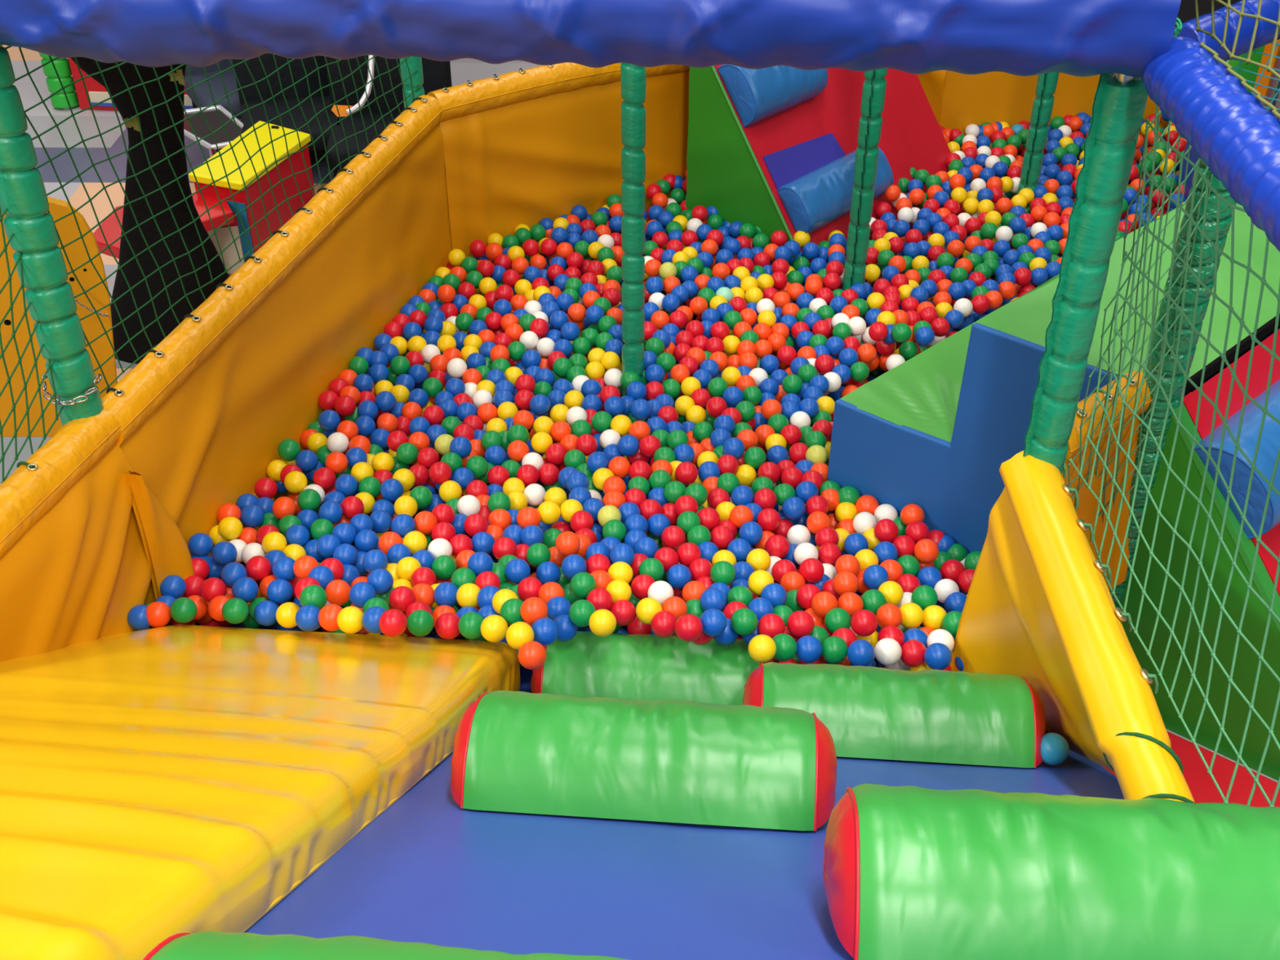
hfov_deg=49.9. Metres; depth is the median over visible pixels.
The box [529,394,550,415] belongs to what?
ball
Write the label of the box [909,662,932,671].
ball
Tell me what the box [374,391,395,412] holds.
ball
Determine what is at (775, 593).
ball
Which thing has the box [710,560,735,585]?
ball
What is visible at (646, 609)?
ball
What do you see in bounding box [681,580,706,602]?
ball
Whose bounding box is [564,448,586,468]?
ball
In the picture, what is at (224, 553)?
ball
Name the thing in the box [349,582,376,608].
ball
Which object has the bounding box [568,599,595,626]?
ball
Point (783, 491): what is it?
ball
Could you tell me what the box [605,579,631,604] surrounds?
ball
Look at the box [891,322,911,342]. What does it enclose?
ball
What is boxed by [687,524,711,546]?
ball
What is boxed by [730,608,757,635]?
ball
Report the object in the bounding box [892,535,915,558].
ball
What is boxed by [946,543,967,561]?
ball
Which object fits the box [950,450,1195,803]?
wall panel
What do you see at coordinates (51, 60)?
safety net
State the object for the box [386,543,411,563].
ball
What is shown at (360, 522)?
ball
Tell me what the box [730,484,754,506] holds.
ball
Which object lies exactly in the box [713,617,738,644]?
ball
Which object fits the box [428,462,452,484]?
ball
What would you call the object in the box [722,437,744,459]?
ball
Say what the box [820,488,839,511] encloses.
ball
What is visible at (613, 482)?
ball
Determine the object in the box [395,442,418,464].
ball
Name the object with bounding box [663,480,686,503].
ball
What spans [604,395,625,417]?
ball
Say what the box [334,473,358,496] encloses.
ball
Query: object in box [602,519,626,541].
ball
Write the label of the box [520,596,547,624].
ball
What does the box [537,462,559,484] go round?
ball
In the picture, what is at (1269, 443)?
roll
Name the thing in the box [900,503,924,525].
ball
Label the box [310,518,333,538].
ball
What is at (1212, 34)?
safety net
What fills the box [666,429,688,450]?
ball
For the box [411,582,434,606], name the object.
ball
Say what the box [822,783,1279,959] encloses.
roll
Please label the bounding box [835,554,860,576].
ball
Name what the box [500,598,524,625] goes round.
ball
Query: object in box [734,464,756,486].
ball
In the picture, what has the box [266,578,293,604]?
ball
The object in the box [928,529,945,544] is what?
ball
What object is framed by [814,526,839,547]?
ball
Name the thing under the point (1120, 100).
post
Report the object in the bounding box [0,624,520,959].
mat
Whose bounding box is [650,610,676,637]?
ball
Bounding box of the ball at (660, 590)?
[647,580,673,604]
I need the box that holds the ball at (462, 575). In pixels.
[450,567,476,588]
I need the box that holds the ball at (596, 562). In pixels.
[586,553,610,573]
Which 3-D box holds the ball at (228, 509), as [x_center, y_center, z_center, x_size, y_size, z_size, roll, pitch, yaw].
[-1.040,0.088,3.481,0.059,0.060,0.060,19,40,23]
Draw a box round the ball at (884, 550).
[873,541,897,564]
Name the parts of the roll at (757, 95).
panel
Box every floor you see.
[0,44,1278,782]
[195,176,1130,681]
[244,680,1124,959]
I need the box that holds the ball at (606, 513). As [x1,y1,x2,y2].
[597,504,621,526]
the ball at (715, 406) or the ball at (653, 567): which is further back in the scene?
the ball at (715, 406)
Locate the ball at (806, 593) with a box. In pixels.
[795,583,821,608]
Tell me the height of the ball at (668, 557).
0.060 m
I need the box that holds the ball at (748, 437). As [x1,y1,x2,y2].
[736,429,758,450]
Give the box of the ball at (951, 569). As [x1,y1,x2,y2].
[940,559,964,583]
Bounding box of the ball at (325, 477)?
[312,466,336,489]
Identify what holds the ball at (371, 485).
on the heap
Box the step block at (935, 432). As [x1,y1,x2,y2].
[826,203,1279,613]
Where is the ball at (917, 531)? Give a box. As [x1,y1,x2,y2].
[905,520,929,543]
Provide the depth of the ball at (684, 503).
3.43 m
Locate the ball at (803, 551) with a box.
[794,542,818,564]
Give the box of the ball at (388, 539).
[377,531,402,555]
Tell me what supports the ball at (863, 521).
on the heap
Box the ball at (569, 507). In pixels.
[560,498,582,522]
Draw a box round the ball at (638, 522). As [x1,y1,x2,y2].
[624,514,648,533]
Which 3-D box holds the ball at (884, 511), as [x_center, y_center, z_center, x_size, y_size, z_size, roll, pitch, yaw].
[0.626,0.090,3.505,0.060,0.059,0.059,15,38,19]
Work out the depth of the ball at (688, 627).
2.91 m
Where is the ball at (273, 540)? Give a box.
[262,531,286,553]
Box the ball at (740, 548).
[727,537,751,562]
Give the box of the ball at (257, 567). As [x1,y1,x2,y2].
[245,555,271,580]
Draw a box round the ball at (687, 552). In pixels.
[676,542,701,567]
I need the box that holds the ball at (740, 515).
[728,505,753,528]
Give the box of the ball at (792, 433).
[780,424,801,445]
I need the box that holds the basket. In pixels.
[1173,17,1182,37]
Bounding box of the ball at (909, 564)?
[897,554,919,576]
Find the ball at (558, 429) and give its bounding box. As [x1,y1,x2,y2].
[550,420,571,442]
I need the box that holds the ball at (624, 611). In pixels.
[609,599,635,626]
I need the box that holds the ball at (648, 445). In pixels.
[639,435,661,457]
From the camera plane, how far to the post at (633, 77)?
3.71 m
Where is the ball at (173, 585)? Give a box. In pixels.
[160,574,186,599]
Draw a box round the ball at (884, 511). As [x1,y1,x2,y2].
[874,503,897,522]
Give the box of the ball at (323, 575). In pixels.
[307,565,333,590]
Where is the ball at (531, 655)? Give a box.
[517,640,546,669]
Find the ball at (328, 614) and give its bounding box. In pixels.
[318,604,342,631]
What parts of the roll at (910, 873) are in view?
panel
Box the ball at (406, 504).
[394,495,417,516]
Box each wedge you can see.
[685,64,958,291]
[1117,328,1279,781]
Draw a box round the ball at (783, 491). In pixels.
[773,483,795,506]
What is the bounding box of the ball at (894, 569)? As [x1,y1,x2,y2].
[880,559,902,582]
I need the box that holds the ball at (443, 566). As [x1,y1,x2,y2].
[431,555,457,579]
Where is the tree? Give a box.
[71,57,229,364]
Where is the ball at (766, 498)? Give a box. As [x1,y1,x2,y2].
[753,488,777,509]
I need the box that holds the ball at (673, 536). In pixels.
[661,525,685,549]
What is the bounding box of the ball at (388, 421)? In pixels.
[376,413,398,433]
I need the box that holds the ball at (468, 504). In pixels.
[457,494,480,516]
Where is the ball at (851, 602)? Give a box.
[837,591,863,617]
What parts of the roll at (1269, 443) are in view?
panel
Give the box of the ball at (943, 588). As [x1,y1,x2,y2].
[933,578,959,603]
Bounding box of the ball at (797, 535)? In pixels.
[786,524,810,545]
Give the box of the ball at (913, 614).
[899,602,924,628]
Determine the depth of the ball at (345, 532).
3.38 m
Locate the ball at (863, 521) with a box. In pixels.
[853,511,876,534]
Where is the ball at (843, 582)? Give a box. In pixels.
[832,571,858,595]
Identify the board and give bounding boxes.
[0,196,117,436]
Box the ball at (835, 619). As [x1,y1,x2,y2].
[824,608,851,633]
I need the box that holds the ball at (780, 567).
[771,559,796,583]
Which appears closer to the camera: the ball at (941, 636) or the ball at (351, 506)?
the ball at (941, 636)
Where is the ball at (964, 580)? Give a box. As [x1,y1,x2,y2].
[957,568,974,593]
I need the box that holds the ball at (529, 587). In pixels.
[517,577,542,601]
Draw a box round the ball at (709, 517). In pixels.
[697,506,719,531]
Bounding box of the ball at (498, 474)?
[487,465,509,487]
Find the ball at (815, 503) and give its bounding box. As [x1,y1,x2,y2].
[805,495,828,515]
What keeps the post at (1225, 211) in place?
on the floor at (463, 70)
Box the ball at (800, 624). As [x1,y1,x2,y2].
[786,610,814,637]
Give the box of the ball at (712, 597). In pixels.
[699,587,726,611]
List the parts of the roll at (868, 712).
panel, panel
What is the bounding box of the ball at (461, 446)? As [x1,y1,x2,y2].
[449,435,471,458]
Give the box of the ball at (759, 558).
[746,548,770,571]
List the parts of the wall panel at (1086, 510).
lacing cord, padded rail, lacing cord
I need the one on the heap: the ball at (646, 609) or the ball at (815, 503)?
the ball at (815, 503)
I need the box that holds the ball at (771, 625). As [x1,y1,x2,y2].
[757,613,785,638]
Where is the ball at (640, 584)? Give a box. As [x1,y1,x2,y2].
[631,573,655,599]
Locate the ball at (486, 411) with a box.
[476,402,497,423]
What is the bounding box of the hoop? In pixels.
[331,55,374,116]
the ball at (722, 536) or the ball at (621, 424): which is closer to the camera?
the ball at (722, 536)
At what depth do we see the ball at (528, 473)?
3.63 m
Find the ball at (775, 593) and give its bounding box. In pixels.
[760,582,786,608]
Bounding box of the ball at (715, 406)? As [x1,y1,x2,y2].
[706,396,727,417]
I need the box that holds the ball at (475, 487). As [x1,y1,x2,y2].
[466,480,488,497]
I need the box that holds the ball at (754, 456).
[743,446,766,468]
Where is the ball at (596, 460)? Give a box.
[586,451,608,473]
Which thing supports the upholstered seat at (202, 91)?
on the floor at (463, 70)
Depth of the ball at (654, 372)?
4.00 m
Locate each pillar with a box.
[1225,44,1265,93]
[1253,39,1279,104]
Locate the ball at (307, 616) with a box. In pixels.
[295,604,320,631]
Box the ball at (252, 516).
[240,504,264,528]
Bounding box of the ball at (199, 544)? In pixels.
[187,533,213,556]
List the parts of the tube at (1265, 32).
support leg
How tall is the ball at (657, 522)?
0.060 m
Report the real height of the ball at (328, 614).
0.060 m
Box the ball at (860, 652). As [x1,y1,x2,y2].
[847,639,875,666]
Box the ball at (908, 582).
[896,573,920,592]
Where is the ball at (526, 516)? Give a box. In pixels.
[516,506,540,528]
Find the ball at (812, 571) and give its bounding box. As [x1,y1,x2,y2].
[799,558,824,582]
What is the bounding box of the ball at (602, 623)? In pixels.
[588,608,616,636]
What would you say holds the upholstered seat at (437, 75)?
on the floor at (463, 70)
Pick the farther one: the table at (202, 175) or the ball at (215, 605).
the table at (202, 175)
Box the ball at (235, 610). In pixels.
[222,597,248,623]
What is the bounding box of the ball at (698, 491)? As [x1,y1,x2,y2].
[684,483,707,506]
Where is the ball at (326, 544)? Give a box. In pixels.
[316,533,341,558]
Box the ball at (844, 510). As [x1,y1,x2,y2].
[835,502,857,521]
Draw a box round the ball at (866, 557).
[854,549,878,570]
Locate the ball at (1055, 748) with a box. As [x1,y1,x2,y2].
[1040,733,1069,764]
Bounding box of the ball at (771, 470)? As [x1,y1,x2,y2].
[757,462,780,483]
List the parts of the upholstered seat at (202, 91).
leg, backrest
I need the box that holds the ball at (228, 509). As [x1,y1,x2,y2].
[217,502,240,522]
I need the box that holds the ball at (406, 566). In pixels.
[395,556,421,582]
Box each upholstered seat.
[184,58,241,152]
[232,53,339,151]
[324,55,452,177]
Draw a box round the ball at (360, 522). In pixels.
[349,513,373,533]
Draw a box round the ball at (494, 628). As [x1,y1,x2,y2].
[480,614,508,642]
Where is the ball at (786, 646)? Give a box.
[772,633,796,661]
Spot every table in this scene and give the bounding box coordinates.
[183,105,243,157]
[188,120,315,275]
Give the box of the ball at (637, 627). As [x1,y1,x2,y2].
[626,615,651,634]
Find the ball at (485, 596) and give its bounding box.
[476,585,500,608]
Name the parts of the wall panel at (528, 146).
padded rail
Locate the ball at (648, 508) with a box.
[639,498,662,520]
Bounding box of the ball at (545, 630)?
[531,617,558,645]
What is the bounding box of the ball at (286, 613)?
[275,602,300,627]
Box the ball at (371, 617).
[361,606,386,633]
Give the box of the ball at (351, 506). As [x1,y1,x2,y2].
[340,496,364,519]
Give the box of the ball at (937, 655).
[924,642,951,670]
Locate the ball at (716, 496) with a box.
[706,488,729,509]
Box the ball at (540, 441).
[530,431,552,453]
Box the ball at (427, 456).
[417,447,439,469]
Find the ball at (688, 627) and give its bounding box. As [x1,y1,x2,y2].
[675,613,702,641]
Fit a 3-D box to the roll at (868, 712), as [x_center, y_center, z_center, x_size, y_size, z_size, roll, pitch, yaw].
[0.488,0.480,2.684,0.580,0.244,0.262,3,36,4]
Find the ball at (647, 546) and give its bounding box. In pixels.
[633,537,657,558]
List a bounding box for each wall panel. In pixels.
[0,408,195,662]
[101,94,452,566]
[426,62,689,294]
[916,70,946,124]
[939,70,1100,155]
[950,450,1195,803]
[1061,370,1152,590]
[1138,95,1168,146]
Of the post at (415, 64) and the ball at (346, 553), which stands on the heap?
the ball at (346, 553)
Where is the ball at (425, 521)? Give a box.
[413,511,437,534]
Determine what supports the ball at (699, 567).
on the heap
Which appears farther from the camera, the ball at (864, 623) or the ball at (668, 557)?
the ball at (668, 557)
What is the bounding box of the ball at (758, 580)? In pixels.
[747,569,773,595]
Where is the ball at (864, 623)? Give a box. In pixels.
[850,609,877,636]
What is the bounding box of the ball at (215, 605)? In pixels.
[208,595,230,621]
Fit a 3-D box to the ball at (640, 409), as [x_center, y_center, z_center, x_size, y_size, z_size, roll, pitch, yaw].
[0.002,-0.197,3.847,0.059,0.060,0.060,17,39,22]
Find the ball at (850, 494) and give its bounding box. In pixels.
[838,485,860,505]
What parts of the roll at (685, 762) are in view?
panel, panel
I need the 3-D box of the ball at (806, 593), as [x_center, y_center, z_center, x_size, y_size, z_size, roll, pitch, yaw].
[0.390,0.269,3.170,0.060,0.059,0.060,7,36,9]
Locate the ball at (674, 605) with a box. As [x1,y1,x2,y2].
[661,595,687,620]
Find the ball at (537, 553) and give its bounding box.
[526,542,551,567]
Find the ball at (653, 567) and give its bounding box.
[639,557,664,581]
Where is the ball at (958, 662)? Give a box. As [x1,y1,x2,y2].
[955,656,964,671]
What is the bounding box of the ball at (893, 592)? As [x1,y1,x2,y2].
[877,581,903,605]
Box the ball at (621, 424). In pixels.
[610,414,631,435]
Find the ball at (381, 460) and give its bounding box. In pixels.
[371,452,394,471]
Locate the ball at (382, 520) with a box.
[369,510,391,533]
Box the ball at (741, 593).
[727,585,752,607]
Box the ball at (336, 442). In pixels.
[326,431,349,453]
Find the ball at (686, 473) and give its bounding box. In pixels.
[675,462,697,484]
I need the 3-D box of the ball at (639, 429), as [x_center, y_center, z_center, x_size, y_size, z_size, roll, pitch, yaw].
[-0.001,-0.133,3.763,0.060,0.060,0.059,13,38,16]
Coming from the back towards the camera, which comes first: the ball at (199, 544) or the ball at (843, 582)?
the ball at (199, 544)
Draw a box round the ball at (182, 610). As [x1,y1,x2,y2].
[169,597,196,622]
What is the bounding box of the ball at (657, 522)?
[647,513,671,537]
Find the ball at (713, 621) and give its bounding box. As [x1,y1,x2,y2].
[699,608,727,635]
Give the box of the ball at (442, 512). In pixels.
[431,503,454,524]
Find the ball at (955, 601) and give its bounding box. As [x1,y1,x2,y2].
[944,591,966,613]
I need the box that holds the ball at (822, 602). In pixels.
[811,591,837,617]
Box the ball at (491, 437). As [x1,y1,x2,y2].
[480,430,502,449]
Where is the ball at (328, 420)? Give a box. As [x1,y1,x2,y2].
[318,409,340,431]
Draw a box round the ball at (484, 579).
[475,571,500,589]
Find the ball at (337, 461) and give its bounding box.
[324,451,347,473]
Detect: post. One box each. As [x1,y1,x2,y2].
[0,44,103,426]
[39,52,79,109]
[399,56,424,108]
[620,62,645,396]
[842,68,888,290]
[1017,72,1059,207]
[1022,72,1148,474]
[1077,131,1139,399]
[1109,159,1236,607]
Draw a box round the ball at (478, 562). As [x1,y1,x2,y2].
[467,551,493,576]
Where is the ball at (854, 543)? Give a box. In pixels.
[844,533,868,555]
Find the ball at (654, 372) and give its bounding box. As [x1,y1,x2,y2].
[644,364,665,382]
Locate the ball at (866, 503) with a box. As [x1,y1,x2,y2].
[855,494,879,515]
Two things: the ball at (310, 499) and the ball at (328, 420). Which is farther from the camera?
the ball at (328, 420)
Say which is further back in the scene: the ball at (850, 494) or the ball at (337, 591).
the ball at (850, 494)
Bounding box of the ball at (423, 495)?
[409,485,432,508]
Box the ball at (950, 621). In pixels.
[941,610,961,637]
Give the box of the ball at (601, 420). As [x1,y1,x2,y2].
[591,411,612,432]
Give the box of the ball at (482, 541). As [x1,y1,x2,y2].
[471,531,494,554]
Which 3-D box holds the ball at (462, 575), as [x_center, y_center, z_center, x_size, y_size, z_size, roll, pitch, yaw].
[-0.409,0.233,3.190,0.060,0.059,0.059,-9,37,-12]
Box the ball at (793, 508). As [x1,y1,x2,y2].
[782,496,805,519]
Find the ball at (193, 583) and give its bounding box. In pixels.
[183,575,204,597]
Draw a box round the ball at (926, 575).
[916,566,942,588]
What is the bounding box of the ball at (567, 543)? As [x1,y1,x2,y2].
[555,531,580,555]
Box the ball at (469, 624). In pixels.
[457,612,484,639]
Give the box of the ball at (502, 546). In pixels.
[492,537,516,559]
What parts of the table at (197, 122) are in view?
leg, glass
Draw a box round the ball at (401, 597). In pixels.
[388,586,415,612]
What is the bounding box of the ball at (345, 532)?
[332,522,356,544]
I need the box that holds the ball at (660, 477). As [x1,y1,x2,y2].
[648,469,671,488]
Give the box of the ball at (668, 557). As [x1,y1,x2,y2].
[653,546,678,572]
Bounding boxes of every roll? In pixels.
[142,930,629,959]
[450,690,836,831]
[530,631,773,705]
[716,64,827,127]
[742,662,1045,768]
[776,147,893,233]
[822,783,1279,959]
[1194,379,1279,538]
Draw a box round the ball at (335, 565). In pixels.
[320,557,344,580]
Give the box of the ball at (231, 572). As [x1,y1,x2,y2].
[221,562,247,586]
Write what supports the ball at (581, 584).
on the heap
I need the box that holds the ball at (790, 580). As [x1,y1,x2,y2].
[780,571,805,592]
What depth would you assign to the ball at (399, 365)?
4.07 m
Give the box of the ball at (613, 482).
[602,475,626,493]
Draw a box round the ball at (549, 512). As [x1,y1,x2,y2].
[537,500,560,524]
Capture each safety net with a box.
[0,206,63,483]
[4,45,421,393]
[1066,60,1238,523]
[1068,104,1279,806]
[1195,0,1279,79]
[1232,42,1279,120]
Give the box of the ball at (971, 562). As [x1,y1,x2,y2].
[964,551,981,569]
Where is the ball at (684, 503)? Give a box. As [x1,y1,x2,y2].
[674,495,697,515]
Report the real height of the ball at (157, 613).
0.059 m
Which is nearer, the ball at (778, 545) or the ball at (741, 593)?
the ball at (741, 593)
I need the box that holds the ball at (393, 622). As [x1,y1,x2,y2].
[378,608,407,636]
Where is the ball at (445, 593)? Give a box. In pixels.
[433,582,458,606]
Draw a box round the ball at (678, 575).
[666,564,691,589]
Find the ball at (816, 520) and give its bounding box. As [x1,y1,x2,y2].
[806,511,830,533]
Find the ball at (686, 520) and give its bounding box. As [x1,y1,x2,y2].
[676,511,700,534]
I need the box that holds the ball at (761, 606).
[747,597,773,620]
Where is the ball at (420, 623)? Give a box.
[407,609,434,636]
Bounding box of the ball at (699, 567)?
[688,558,712,580]
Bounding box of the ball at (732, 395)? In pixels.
[722,386,743,407]
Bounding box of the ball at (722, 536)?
[710,525,733,549]
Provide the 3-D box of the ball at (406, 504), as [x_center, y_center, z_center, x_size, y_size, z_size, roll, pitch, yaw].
[-0.597,0.069,3.504,0.059,0.060,0.059,14,38,19]
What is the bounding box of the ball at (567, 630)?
[553,614,577,641]
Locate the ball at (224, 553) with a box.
[211,541,236,565]
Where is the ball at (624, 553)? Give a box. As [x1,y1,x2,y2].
[609,543,635,565]
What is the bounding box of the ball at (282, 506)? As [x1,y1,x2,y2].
[271,496,296,519]
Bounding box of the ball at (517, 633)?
[506,621,533,649]
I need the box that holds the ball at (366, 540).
[354,528,378,552]
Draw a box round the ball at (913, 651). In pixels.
[900,640,926,666]
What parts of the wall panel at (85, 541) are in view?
lacing cord, padded rail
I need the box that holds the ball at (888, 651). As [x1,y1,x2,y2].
[874,638,902,665]
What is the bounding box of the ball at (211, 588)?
[200,577,226,602]
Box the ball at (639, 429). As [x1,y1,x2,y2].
[628,420,650,442]
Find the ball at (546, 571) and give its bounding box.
[535,560,560,584]
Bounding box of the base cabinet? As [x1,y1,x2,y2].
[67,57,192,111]
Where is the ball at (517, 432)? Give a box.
[506,424,528,443]
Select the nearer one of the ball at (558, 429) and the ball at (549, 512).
the ball at (549, 512)
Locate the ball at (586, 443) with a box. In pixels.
[575,434,597,455]
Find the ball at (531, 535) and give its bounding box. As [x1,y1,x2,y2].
[520,524,544,546]
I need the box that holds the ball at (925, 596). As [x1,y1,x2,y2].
[911,585,937,610]
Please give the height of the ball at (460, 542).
0.059 m
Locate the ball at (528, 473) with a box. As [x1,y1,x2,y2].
[516,464,538,486]
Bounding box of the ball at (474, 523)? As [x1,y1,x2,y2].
[463,513,488,536]
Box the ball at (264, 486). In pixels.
[253,477,277,498]
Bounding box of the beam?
[0,0,1181,77]
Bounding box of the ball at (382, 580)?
[367,568,393,594]
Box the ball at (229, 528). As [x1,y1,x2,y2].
[217,516,243,540]
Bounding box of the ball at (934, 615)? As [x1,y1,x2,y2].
[922,604,946,630]
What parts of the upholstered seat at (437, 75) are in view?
backrest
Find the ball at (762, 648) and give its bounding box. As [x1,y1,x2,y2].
[747,634,776,662]
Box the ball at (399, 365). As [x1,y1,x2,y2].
[390,355,410,375]
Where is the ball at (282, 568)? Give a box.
[272,556,295,581]
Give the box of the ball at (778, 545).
[765,534,789,558]
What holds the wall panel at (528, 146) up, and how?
on the floor at (463, 70)
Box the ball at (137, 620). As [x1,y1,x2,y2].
[127,604,150,630]
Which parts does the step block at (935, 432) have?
panel, panel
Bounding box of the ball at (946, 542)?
[937,534,955,552]
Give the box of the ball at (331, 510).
[318,500,342,524]
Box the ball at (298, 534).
[284,524,310,546]
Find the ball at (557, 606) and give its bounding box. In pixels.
[546,595,571,620]
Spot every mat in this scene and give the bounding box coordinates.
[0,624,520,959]
[1166,730,1279,807]
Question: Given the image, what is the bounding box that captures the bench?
[93,192,234,258]
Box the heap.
[146,111,1186,671]
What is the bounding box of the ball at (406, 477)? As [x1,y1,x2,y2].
[392,468,415,490]
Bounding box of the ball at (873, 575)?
[862,564,888,590]
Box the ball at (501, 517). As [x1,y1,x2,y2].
[488,508,511,530]
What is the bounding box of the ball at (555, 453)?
[545,443,567,465]
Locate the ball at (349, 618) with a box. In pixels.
[337,606,363,633]
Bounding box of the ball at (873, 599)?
[861,589,886,614]
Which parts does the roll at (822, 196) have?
panel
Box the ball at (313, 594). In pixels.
[299,584,327,608]
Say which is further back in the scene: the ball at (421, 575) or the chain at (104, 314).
the chain at (104, 314)
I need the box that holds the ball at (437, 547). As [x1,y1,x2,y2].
[427,537,452,558]
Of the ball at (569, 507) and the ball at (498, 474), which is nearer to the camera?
the ball at (569, 507)
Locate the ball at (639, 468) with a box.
[628,460,651,479]
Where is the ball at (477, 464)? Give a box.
[466,455,488,478]
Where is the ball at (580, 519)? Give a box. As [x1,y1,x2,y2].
[569,510,593,532]
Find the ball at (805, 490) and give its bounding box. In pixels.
[795,480,818,503]
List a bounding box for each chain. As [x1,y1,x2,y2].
[41,372,102,405]
[74,297,110,317]
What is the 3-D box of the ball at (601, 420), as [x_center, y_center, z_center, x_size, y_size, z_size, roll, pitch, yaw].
[-0.104,-0.162,3.812,0.060,0.059,0.060,12,38,16]
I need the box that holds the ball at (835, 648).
[821,635,848,663]
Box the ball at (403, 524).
[391,513,415,537]
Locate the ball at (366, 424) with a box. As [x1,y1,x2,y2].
[354,415,375,436]
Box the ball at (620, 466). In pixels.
[608,456,630,478]
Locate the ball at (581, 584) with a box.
[569,572,595,598]
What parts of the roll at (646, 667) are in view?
panel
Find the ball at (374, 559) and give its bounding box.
[362,549,387,573]
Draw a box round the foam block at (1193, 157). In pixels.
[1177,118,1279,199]
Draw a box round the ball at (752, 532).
[738,521,763,545]
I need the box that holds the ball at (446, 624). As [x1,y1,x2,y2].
[435,612,459,639]
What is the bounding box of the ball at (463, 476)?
[451,466,474,489]
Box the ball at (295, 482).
[284,471,307,493]
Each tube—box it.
[1141,36,1279,252]
[1173,0,1279,119]
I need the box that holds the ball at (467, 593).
[456,582,479,608]
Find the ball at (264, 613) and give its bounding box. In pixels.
[253,600,279,626]
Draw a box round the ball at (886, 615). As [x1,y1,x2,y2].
[875,603,902,627]
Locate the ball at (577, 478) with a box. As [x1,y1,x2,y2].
[565,471,588,491]
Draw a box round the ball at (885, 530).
[874,518,898,542]
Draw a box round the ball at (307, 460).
[295,449,318,471]
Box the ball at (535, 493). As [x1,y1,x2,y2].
[523,483,546,506]
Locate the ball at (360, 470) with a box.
[351,462,373,483]
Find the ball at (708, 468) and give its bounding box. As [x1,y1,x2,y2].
[697,461,720,481]
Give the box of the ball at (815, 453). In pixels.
[805,444,827,463]
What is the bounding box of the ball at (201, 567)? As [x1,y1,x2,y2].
[191,557,209,579]
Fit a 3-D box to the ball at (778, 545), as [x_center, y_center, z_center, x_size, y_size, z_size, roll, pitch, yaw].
[0.339,0.164,3.388,0.060,0.060,0.060,-6,36,-9]
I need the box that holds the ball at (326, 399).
[318,390,338,410]
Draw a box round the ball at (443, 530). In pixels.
[431,521,455,542]
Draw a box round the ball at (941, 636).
[926,628,954,651]
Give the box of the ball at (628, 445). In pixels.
[617,434,639,456]
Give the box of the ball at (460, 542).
[449,533,472,557]
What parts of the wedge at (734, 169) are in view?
panel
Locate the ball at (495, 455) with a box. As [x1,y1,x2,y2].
[484,444,506,466]
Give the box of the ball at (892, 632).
[877,625,904,646]
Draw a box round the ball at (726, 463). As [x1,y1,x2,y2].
[716,454,738,475]
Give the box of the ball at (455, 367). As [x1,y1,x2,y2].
[446,357,466,377]
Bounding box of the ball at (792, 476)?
[781,466,803,488]
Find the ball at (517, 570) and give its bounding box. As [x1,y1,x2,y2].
[504,558,530,583]
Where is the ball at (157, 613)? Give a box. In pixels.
[146,601,171,627]
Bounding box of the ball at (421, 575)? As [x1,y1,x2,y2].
[410,566,436,586]
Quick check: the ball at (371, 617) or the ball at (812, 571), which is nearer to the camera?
the ball at (371, 617)
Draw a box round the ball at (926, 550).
[914,538,938,563]
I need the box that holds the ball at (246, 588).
[231,576,257,602]
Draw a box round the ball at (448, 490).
[439,480,462,502]
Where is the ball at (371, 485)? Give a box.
[358,475,381,497]
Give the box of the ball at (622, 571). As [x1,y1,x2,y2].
[607,561,633,583]
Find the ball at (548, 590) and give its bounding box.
[537,582,564,604]
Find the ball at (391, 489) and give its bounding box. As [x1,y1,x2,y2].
[380,478,403,501]
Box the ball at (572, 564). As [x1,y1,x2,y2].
[561,554,586,579]
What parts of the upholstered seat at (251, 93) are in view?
backrest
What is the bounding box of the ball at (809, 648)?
[795,635,822,662]
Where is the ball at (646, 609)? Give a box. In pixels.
[635,597,662,624]
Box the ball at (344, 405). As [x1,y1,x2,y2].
[334,395,355,416]
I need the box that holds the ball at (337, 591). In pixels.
[324,579,351,605]
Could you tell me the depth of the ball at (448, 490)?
3.56 m
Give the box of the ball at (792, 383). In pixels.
[782,373,802,394]
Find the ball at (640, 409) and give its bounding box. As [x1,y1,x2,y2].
[630,399,651,420]
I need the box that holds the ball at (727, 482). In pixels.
[716,472,739,495]
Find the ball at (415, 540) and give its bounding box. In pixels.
[402,530,427,555]
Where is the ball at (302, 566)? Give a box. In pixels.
[293,555,319,579]
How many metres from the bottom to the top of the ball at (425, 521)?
0.059 m
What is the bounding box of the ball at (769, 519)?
[756,507,780,531]
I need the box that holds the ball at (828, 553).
[817,542,841,565]
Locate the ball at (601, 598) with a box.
[586,587,613,610]
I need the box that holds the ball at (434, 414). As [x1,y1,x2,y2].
[422,404,444,426]
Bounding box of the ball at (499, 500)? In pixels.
[487,491,511,511]
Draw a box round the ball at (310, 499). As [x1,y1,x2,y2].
[297,488,320,511]
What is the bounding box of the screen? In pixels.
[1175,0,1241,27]
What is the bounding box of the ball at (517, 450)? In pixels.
[506,440,528,462]
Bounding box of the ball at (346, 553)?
[333,543,358,565]
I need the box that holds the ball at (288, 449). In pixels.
[277,438,300,461]

